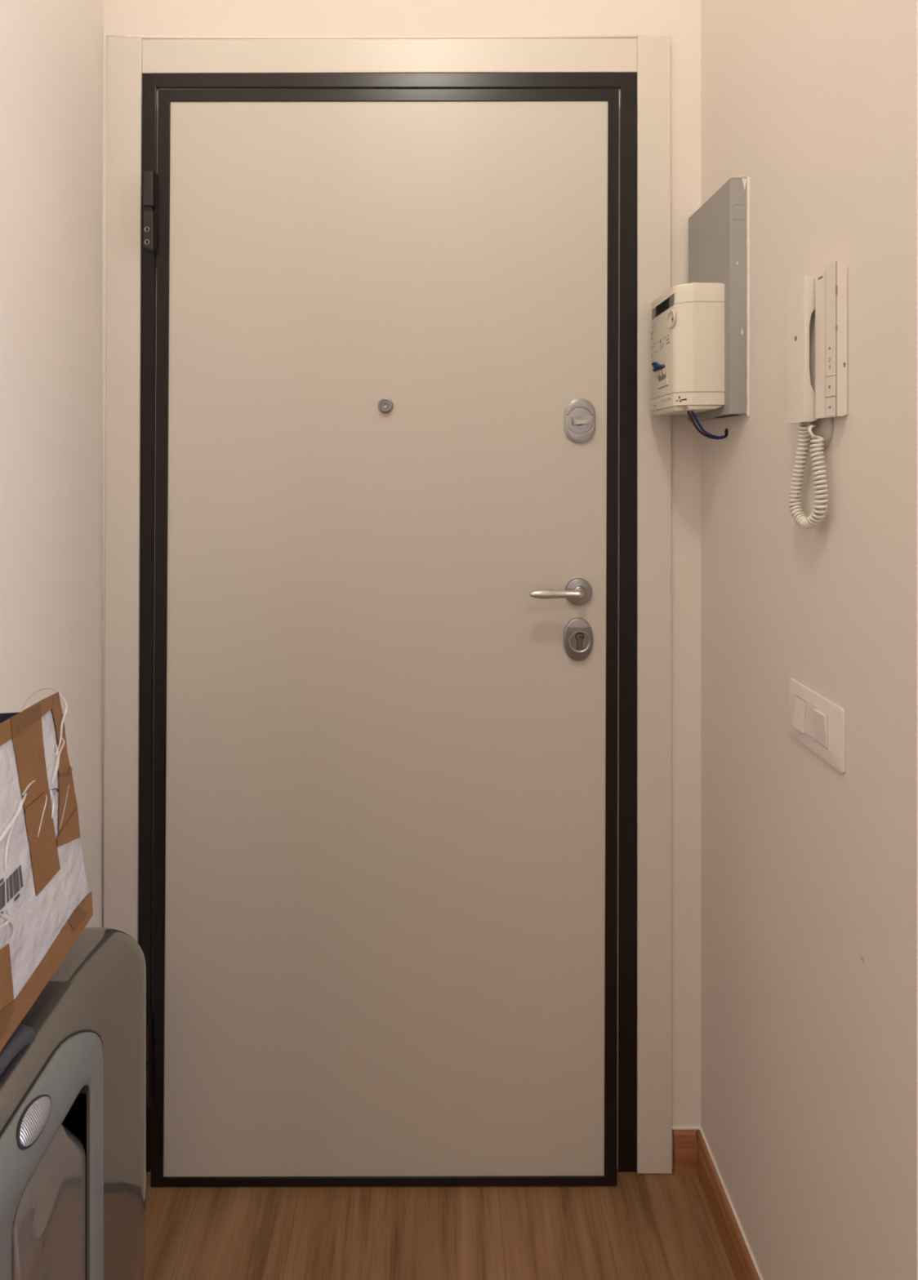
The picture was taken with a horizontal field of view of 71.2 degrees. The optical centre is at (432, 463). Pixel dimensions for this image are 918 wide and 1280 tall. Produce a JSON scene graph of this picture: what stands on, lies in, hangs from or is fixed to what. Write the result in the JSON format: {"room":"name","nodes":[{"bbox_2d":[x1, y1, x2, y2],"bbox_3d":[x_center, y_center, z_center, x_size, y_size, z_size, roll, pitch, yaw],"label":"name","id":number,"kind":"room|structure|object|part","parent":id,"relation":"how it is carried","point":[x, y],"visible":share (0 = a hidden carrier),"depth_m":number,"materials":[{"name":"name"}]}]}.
{"room":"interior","nodes":[
{"label":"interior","id":0,"kind":"room"},
{"bbox_2d":[0,0,103,927],"bbox_3d":[-0.707,-0.088,-0.545,0.120,2.950,3.610,0,0,0],"label":"wall","id":1,"kind":"structure","parent":0,"point":[51,51],"depth_m":1.09,"materials":[{"name":"paint"}]},
{"bbox_2d":[103,0,700,1168],"bbox_3d":[-0.059,-0.088,1.320,1.374,2.950,0.120,0,0,0],"label":"wall","id":2,"kind":"structure","parent":0,"point":[679,20],"depth_m":1.26,"materials":[{"name":"paint"}]},
{"bbox_2d":[103,36,142,943],"bbox_3d":[-0.606,0.276,1.254,0.076,2.219,0.012,0,0,0],"label":"trim","id":3,"kind":"structure","parent":2,"relation":"attached to","point":[124,82],"depth_m":1.25,"materials":[{"name":"paint"}]},
{"bbox_2d":[102,28,635,927],"bbox_3d":[-0.125,0.267,1.257,1.047,2.240,0.010,0,0,0],"label":"trim","id":4,"kind":"structure","parent":2,"relation":"attached to","point":[105,35],"depth_m":1.25,"materials":[{"name":"beige"}]},
{"bbox_2d":[138,72,636,1186],"bbox_3d":[-0.090,0.311,1.213,0.982,2.156,0.093,0,0,0],"label":"door","id":5,"kind":"structure","parent":2,"relation":"in","point":[378,633],"depth_m":1.23,"materials":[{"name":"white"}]},
{"bbox_2d":[144,206,154,211],"bbox_3d":[-0.540,-0.486,1.232,0.013,0.012,0.033,0,0,0],"label":"washer","id":6,"kind":"object","parent":5,"relation":"in","point":[146,208],"depth_m":1.22,"materials":[{"name":"black metal"}]},
{"bbox_3d":[0.232,0.241,1.192,0.111,0.022,0.052,0,0,0],"label":"lever","id":7,"kind":"part","parent":5,"relation":"part of","materials":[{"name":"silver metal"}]},
{"bbox_3d":[0.278,0.336,1.224,0.057,0.082,0.008,0,0,0],"label":"lock plate","id":8,"kind":"part","parent":5,"relation":"part of","materials":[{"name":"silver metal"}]},
{"bbox_3d":[0.279,0.245,1.220,0.052,0.052,0.018,0,0,0],"label":"handle","id":9,"kind":"part","parent":5,"relation":"part of","materials":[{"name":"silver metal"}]},
{"bbox_3d":[0.282,-0.083,1.225,0.058,0.085,0.006,0,0,0],"label":"deadbolt plate","id":10,"kind":"part","parent":5,"relation":"part of","materials":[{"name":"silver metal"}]},
{"bbox_2d":[142,38,636,73],"bbox_3d":[-0.084,-0.798,1.256,0.969,0.068,0.008,0,0,0],"label":"trim","id":11,"kind":"structure","parent":2,"relation":"attached to","point":[530,55],"depth_m":1.25,"materials":[{"name":"paint"}]},
{"bbox_2d":[635,35,671,1173],"bbox_3d":[0.433,0.274,1.254,0.067,2.223,0.012,0,0,0],"label":"trim","id":12,"kind":"structure","parent":2,"relation":"attached to","point":[654,1141],"depth_m":1.25,"materials":[{"name":"paint"}]},
{"bbox_2d":[671,1129,696,1175],"bbox_3d":[0.493,1.347,1.254,0.043,0.080,0.013,0,0,0],"label":"baseboard","id":13,"kind":"structure","parent":2,"relation":"attached to","point":[683,1141],"depth_m":1.25,"materials":[{"name":"brown wood"}]},
{"bbox_2d":[146,1168,735,1279],"bbox_3d":[0.967,1.412,-0.535,3.467,0.050,3.830,0,0,0],"label":"floor","id":14,"kind":"structure","parent":0,"point":[644,1226],"depth_m":1.15,"materials":[{"name":"laminate"}]},
{"bbox_2d":[0,927,146,1279],"bbox_3d":[-0.499,0.967,0.573,0.286,0.840,0.576,0,0,0],"label":"suitcase","id":15,"kind":"object","parent":14,"relation":"on","point":[73,1072],"visible":1,"depth_m":0.67,"materials":[{"name":"plastic"},{"name":"metal"}]},
{"bbox_3d":[-0.425,0.564,0.484,0.060,0.035,0.323,0,0,0],"label":"handle","id":16,"kind":"part","parent":15,"relation":"part of","materials":[{"name":"grey plastic"}]},
{"bbox_3d":[-0.363,0.598,0.582,0.013,0.023,0.041,0,0,0],"label":"badge plate","id":17,"kind":"part","parent":15,"relation":"part of","materials":[{"name":"grey metal"}]},
{"bbox_2d":[0,688,93,1052],"bbox_3d":[-0.517,0.407,0.547,0.238,0.309,0.434,0,0,0],"label":"box","id":18,"kind":"object","parent":15,"relation":"on","point":[46,901],"visible":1,"depth_m":0.68,"materials":[{"name":"brown cardboard"}]},
{"bbox_2d":[0,711,20,723],"bbox_3d":[-0.537,0.325,0.600,0.158,0.146,0.240,0,0,0],"label":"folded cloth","id":19,"kind":"object","parent":18,"relation":"on","point":[3,717],"visible":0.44,"depth_m":0.70,"materials":[{"name":"blue fabric"}]},
{"bbox_3d":[-0.376,0.850,0.613,0.037,0.405,0.122,0,0,0],"label":"grip panel","id":20,"kind":"part","parent":15,"relation":"part of","materials":[{"name":"grey plastic"}]},
{"bbox_2d":[700,0,917,1279],"bbox_3d":[0.578,-0.088,0.979,0.100,2.950,0.562,0,0,0],"label":"wall","id":21,"kind":"structure","parent":0,"point":[809,868],"depth_m":0.88,"materials":[{"name":"paint"}]},
{"bbox_2d":[671,1125,762,1279],"bbox_3d":[0.498,1.305,0.979,0.059,0.004,0.562,0,0,0],"label":"trim","id":22,"kind":"structure","parent":21,"relation":"attached to","point":[673,1127],"depth_m":1.15,"materials":[{"name":"beige wood"}]},
{"bbox_2d":[688,176,749,421],"bbox_3d":[0.514,-0.280,1.157,0.032,0.403,0.183,0,0,0],"label":"board","id":23,"kind":"object","parent":21,"relation":"attached to","point":[718,241],"visible":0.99,"depth_m":1.07,"materials":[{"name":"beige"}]},
{"bbox_2d":[648,282,724,416],"bbox_3d":[0.453,-0.200,1.141,0.090,0.218,0.181,0,0,0],"label":"meter","id":24,"kind":"object","parent":23,"relation":"attached to","point":[686,333],"visible":1,"depth_m":1.09,"materials":[{"name":"beige plastic"}]},
{"bbox_3d":[0.412,-0.180,1.171,0.008,0.017,0.051,0,0,0],"label":"breaker lever","id":25,"kind":"part","parent":24,"relation":"part of","materials":[{"name":"blue plastic"}]},
{"bbox_2d":[649,324,668,355],"bbox_3d":[0.416,-0.233,1.176,0.001,0.055,0.097,0,0,0],"label":"print","id":26,"kind":"object","parent":24,"relation":"on","point":[659,333],"depth_m":1.18,"materials":[{"name":"brown"}]},
{"bbox_3d":[0.416,-0.284,1.160,0.001,0.019,0.069,0,0,0],"label":"display glass","id":27,"kind":"part","parent":24,"relation":"part of","materials":[{"name":"black glass"}]},
{"bbox_2d":[686,410,728,439],"bbox_3d":[0.490,-0.071,1.138,0.088,0.056,0.012,0,0,-17],"label":"cable","id":28,"kind":"object","parent":24,"relation":"hanging from","point":[726,432],"visible":0.85,"depth_m":1.13,"materials":[{"name":"blue plastic"}]},
{"bbox_2d":[695,1129,759,1279],"bbox_3d":[0.521,1.347,0.979,0.013,0.080,0.562,0,0,0],"label":"baseboard","id":29,"kind":"structure","parent":21,"relation":"attached to","point":[742,1267],"depth_m":1.14,"materials":[{"name":"brown wood"}]},
{"bbox_2d":[788,678,844,773],"bbox_3d":[0.523,0.356,0.881,0.008,0.083,0.124,0,0,0],"label":"light switch","id":30,"kind":"object","parent":21,"relation":"attached to","point":[815,722],"visible":1,"depth_m":0.87,"materials":[{"name":"beige plastic"}]},
{"bbox_2d":[786,261,846,528],"bbox_3d":[0.514,-0.084,0.863,0.031,0.347,0.100,0,0,0],"label":"phone","id":31,"kind":"object","parent":21,"relation":"attached to","point":[816,307],"visible":1,"depth_m":0.85,"materials":[{"name":"beige plastic"}]},
{"bbox_3d":[0.510,0.015,0.874,0.020,0.149,0.077,0,0,0],"label":"coiled cord","id":32,"kind":"part","parent":31,"relation":"part of","materials":[{"name":"beige plastic"}]},
{"bbox_3d":[0.522,-0.157,0.880,0.010,0.184,0.050,0,0,0],"label":"cradle plate","id":33,"kind":"part","parent":31,"relation":"part of","materials":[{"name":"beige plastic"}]}
]}

